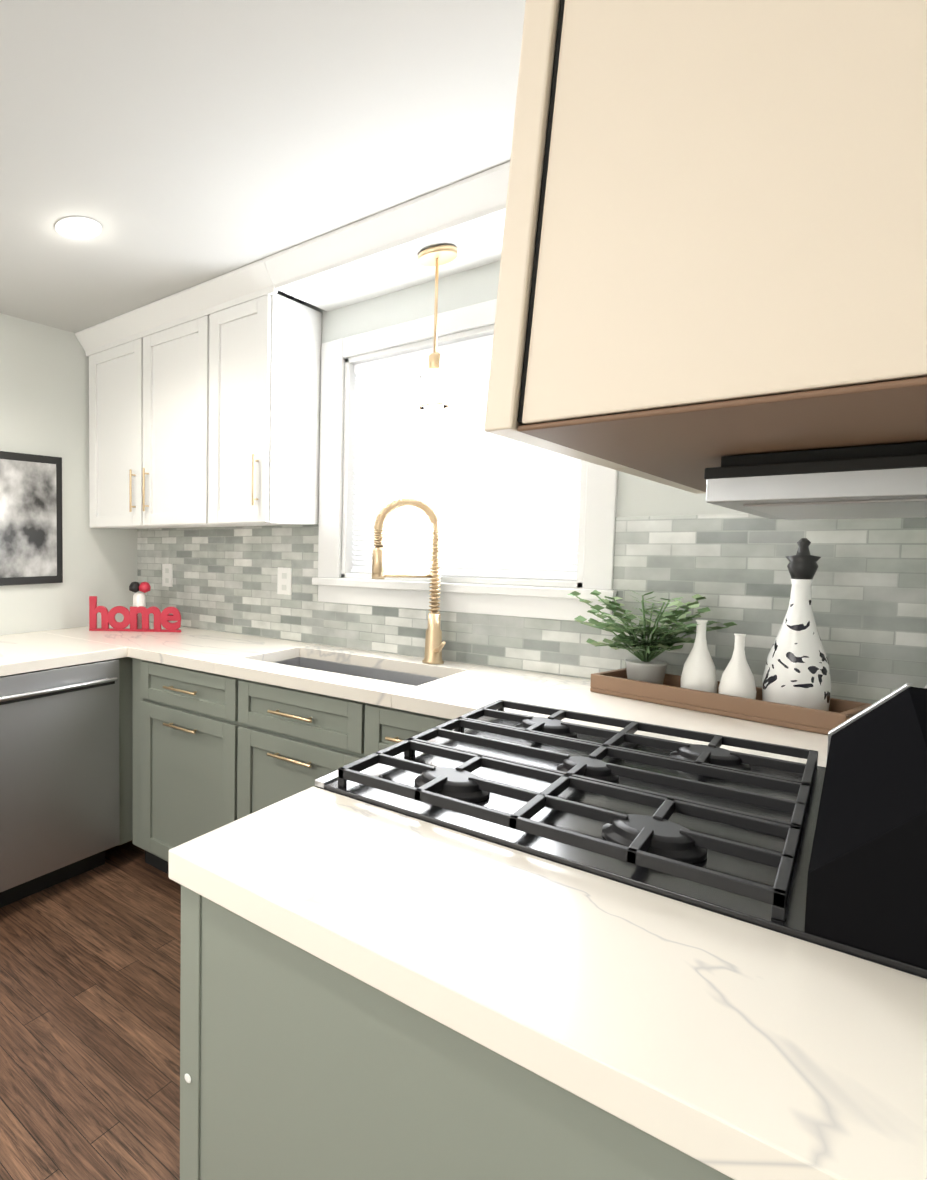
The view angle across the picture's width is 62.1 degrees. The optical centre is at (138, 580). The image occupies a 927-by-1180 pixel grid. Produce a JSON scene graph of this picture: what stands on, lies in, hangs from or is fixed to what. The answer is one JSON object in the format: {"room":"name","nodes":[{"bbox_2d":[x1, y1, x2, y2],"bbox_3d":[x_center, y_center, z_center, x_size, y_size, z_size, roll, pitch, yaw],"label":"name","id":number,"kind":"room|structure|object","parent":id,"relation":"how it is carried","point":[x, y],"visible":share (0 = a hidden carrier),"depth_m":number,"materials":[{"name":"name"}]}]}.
{"room":"kitchen","nodes":[
{"label":"kitchen","id":0,"kind":"room"},
{"bbox_2d":[0,313,136,634],"bbox_3d":[-1.545,0.034,2.209,4.340,2.340,0.150,-3,4,-42],"label":"wall","id":1,"kind":"structure","parent":0,"point":[44,390],"depth_m":3.15,"materials":[{"name":"white paint"}]},
{"bbox_2d":[0,451,62,585],"bbox_3d":[-0.545,-0.277,2.981,0.480,0.595,0.022,-3,4,-42],"label":"picture frame","id":2,"kind":"object","parent":1,"relation":"attached to","point":[31,544],"visible":0.98,"depth_m":3.01,"materials":[{"name":"black"}]},
{"bbox_2d":[0,840,180,1179],"bbox_3d":[-0.576,1.291,1.208,4.340,0.060,3.037,-3,4,-42],"label":"floor","id":3,"kind":"structure","parent":0,"point":[90,967],"depth_m":1.81,"materials":[{"name":"brown wood"}]},
{"bbox_2d":[0,659,119,907],"bbox_3d":[-0.484,0.747,2.642,0.596,0.868,0.633,-3,4,-42],"label":"dishwasher","id":4,"kind":"object","parent":3,"relation":"on","point":[59,783],"visible":0.96,"depth_m":2.44,"materials":[{"name":"grey metal"}]},
{"bbox_2d":[117,657,124,845],"bbox_3d":[-0.527,0.745,2.644,0.670,0.872,0.627,-3,4,-42],"label":"base cabinet","id":5,"kind":"object","parent":3,"relation":"on","point":[121,660],"depth_m":2.66,"materials":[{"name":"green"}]},
{"bbox_2d":[0,630,131,676],"bbox_3d":[-0.997,0.312,2.171,1.980,0.040,0.660,-3,4,-42],"label":"countertop","id":6,"kind":"structure","parent":5,"relation":"on","point":[49,649],"depth_m":2.56,"materials":[{"name":"stone"}]},
{"bbox_2d":[125,657,132,842],"bbox_3d":[-0.225,0.730,2.917,0.145,0.872,0.627,-3,4,-42],"label":"base cabinet","id":7,"kind":"object","parent":3,"relation":"on","point":[126,740],"depth_m":2.69,"materials":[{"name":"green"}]},
{"bbox_2d":[132,658,251,873],"bbox_3d":[0.397,0.745,2.637,0.618,0.872,0.614,-3,4,-42],"label":"base cabinet","id":8,"kind":"object","parent":3,"relation":"on","point":[211,751],"depth_m":2.43,"materials":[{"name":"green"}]},
{"bbox_2d":[252,681,383,812],"bbox_3d":[0.718,0.765,2.284,0.618,0.872,0.583,-3,4,-42],"label":"base cabinet","id":9,"kind":"object","parent":3,"relation":"on","point":[299,738],"depth_m":2.05,"materials":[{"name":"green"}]},
{"bbox_2d":[384,707,450,748],"bbox_3d":[0.962,0.780,2.014,0.618,0.872,0.382,-3,4,-42],"label":"base cabinet","id":10,"kind":"object","parent":3,"relation":"on","point":[399,725],"depth_m":1.80,"materials":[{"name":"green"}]},
{"bbox_2d":[57,622,827,766],"bbox_3d":[0.677,0.402,2.301,0.632,0.235,2.724,-3,4,-42],"label":"countertop","id":11,"kind":"structure","parent":10,"relation":"on","point":[448,690],"depth_m":1.99,"materials":[{"name":"stone"}]},
{"bbox_2d":[89,596,180,631],"bbox_3d":[-0.015,0.158,3.090,0.434,0.162,0.028,0,3,8],"label":"home sign","id":12,"kind":"object","parent":11,"relation":"on","point":[165,616],"visible":1,"depth_m":3.08,"materials":[{"name":"red"}]},
{"bbox_2d":[129,582,150,628],"bbox_3d":[0.008,0.120,3.154,0.082,0.230,0.105,-3,4,-42],"label":"vase","id":13,"kind":"object","parent":11,"relation":"on","point":[139,599],"visible":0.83,"depth_m":3.13,"materials":[{"name":"white ceramic"}]},
{"bbox_2d":[372,496,445,663],"bbox_3d":[0.928,0.000,2.233,0.245,0.574,0.137,0,3,6],"label":"faucet","id":14,"kind":"object","parent":11,"relation":"on","point":[434,644],"visible":1,"depth_m":2.25,"materials":[{"name":"gold metal"}]},
{"bbox_2d":[590,668,871,734],"bbox_3d":[1.458,0.294,1.652,0.190,0.050,0.531,-2,4,-28],"label":"tray","id":15,"kind":"object","parent":11,"relation":"on","point":[669,691],"visible":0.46,"depth_m":1.57,"materials":[{"name":"brown wood"}]},
{"bbox_2d":[567,589,736,683],"bbox_3d":[1.355,0.161,1.772,0.285,0.276,0.345,-2,4,-28],"label":"potted plant","id":16,"kind":"object","parent":15,"relation":"on","point":[645,667],"visible":1,"depth_m":1.77,"materials":[{"name":"green plant"}]},
{"bbox_2d":[681,620,717,692],"bbox_3d":[1.418,0.203,1.659,0.072,0.205,0.072,-2,4,-28],"label":"vase","id":17,"kind":"object","parent":15,"relation":"on","point":[699,671],"visible":0.75,"depth_m":1.64,"materials":[{"name":"white ceramic"}]},
{"bbox_2d":[719,634,755,698],"bbox_3d":[1.447,0.219,1.585,0.068,0.180,0.068,-2,4,-28],"label":"vase","id":18,"kind":"object","parent":15,"relation":"on","point":[737,678],"visible":0.71,"depth_m":1.57,"materials":[{"name":"white ceramic"}]},
{"bbox_2d":[762,538,831,710],"bbox_3d":[1.541,0.107,1.533,0.116,0.410,0.116,-2,4,-28],"label":"ceramic bottle","id":19,"kind":"object","parent":15,"relation":"on","point":[796,671],"visible":0.92,"depth_m":1.51,"materials":[{"name":"white ceramic"}]},
{"bbox_2d":[180,885,733,1179],"bbox_3d":[0.426,0.850,0.755,0.334,0.872,0.735,-3,4,-42],"label":"base cabinet","id":20,"kind":"object","parent":3,"relation":"on","point":[297,1063],"visible":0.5,"depth_m":0.72,"materials":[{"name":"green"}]},
{"bbox_2d":[169,786,926,1179],"bbox_3d":[0.421,0.392,0.726,0.348,0.040,0.752,-3,4,-42],"label":"countertop","id":21,"kind":"structure","parent":20,"relation":"on","point":[732,1048],"depth_m":0.62,"materials":[{"name":"stone"}]},
{"bbox_2d":[315,683,926,978],"bbox_3d":[0.805,0.719,1.142,0.752,1.090,0.803,-3,4,-42],"label":"range","id":22,"kind":"object","parent":3,"relation":"on","point":[832,854],"visible":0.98,"depth_m":0.93,"materials":[{"name":"black metal"}]},
{"bbox_2d":[0,0,525,332],"bbox_3d":[-0.576,-1.115,1.074,4.340,0.080,3.037,-3,4,-42],"label":"ceiling","id":23,"kind":"structure","parent":0,"point":[171,147],"depth_m":1.60,"materials":[{"name":"grey paint"}]},
{"bbox_2d":[55,216,101,239],"bbox_3d":[-0.191,-1.129,2.110,0.150,0.006,0.150,-3,4,-42],"label":"recessed light","id":24,"kind":"object","parent":23,"relation":"in","point":[77,227],"visible":1,"depth_m":2.10,"materials":[{"name":"white plastic"}]},
{"bbox_2d":[264,161,509,311],"bbox_3d":[1.142,-1.074,1.880,0.414,0.089,1.613,-3,4,-42],"label":"soffit","id":25,"kind":"object","parent":23,"relation":"attached to","point":[373,256],"visible":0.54,"depth_m":2.10,"materials":[{"name":"white paint"}]},
{"bbox_2d":[417,245,457,409],"bbox_3d":[0.947,-0.797,2.093,0.116,0.486,0.116,-3,4,-42],"label":"pendant light","id":26,"kind":"object","parent":25,"relation":"hanging from","point":[434,381],"visible":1,"depth_m":2.08,"materials":[{"name":"gold metal"}]},
{"bbox_2d":[150,260,748,679],"bbox_3d":[0.976,0.015,2.546,0.150,2.340,2.737,-3,4,-42],"label":"wall","id":27,"kind":"structure","parent":0,"point":[638,496],"depth_m":2.25,"materials":[{"name":"white paint"}]},
{"bbox_2d":[75,259,321,528],"bbox_3d":[0.222,-0.708,2.911,0.406,0.934,1.117,-3,4,-42],"label":"upper cabinet","id":28,"kind":"object","parent":27,"relation":"attached to","point":[204,404],"visible":1,"depth_m":2.64,"materials":[{"name":"white wood"}]},
{"bbox_2d":[312,299,617,622],"bbox_3d":[1.115,-0.411,2.332,0.190,1.035,1.015,-3,4,-42],"label":"window","id":29,"kind":"structure","parent":27,"relation":"in","point":[504,596],"depth_m":2.35,"materials":[{"name":"white wood"}]},
{"bbox_2d":[351,334,580,579],"bbox_3d":[1.118,-0.423,2.320,0.030,0.812,0.777,-3,4,-42],"label":"window blinds","id":30,"kind":"object","parent":29,"relation":"attached to","point":[387,391],"visible":0.58,"depth_m":2.32,"materials":[{"name":"white"}]},
{"bbox_2d":[137,514,926,703],"bbox_3d":[0.915,0.028,2.497,0.008,0.490,2.729,-3,4,-42],"label":"backsplash","id":31,"kind":"structure","parent":27,"relation":"attached to","point":[869,594],"depth_m":1.86,"materials":[{"name":"tile"}]},
{"bbox_2d":[162,564,172,586],"bbox_3d":[0.148,-0.026,3.331,0.006,0.115,0.070,-3,4,-42],"label":"electrical outlet plate","id":32,"kind":"object","parent":31,"relation":"attached to","point":[167,569],"depth_m":3.32,"materials":[{"name":"white plastic"}]},
{"bbox_2d":[277,567,291,594],"bbox_3d":[0.625,0.003,2.805,0.006,0.115,0.070,-3,4,-42],"label":"electrical outlet plate","id":33,"kind":"object","parent":31,"relation":"attached to","point":[284,582],"depth_m":2.80,"materials":[{"name":"white plastic"}]},
{"bbox_3d":[0.394,0.153,0.073,4.340,2.340,0.150,-3,4,-42],"label":"wall","id":34,"kind":"structure","parent":0,"visible":0},
{"bbox_2d":[484,0,926,493],"bbox_3d":[0.834,-0.599,0.786,1.086,0.914,0.370,-3,4,-42],"label":"upper cabinet","id":35,"kind":"object","parent":34,"relation":"attached to","point":[714,247],"visible":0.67,"depth_m":0.48,"materials":[{"name":"beige wood"}]},
{"bbox_2d":[704,441,926,519],"bbox_3d":[0.994,-0.119,0.886,0.754,0.054,0.260,-3,4,-42],"label":"range hood","id":36,"kind":"object","parent":35,"relation":"attached to","point":[879,481],"visible":1,"depth_m":0.68,"materials":[{"name":"grey metal"}]},
{"label":"outside","id":37,"kind":"structure","parent":0,"visible":0},
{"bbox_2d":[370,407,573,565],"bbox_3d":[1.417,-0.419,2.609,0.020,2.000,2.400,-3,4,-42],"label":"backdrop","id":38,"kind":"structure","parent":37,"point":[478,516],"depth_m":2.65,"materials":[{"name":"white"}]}
]}

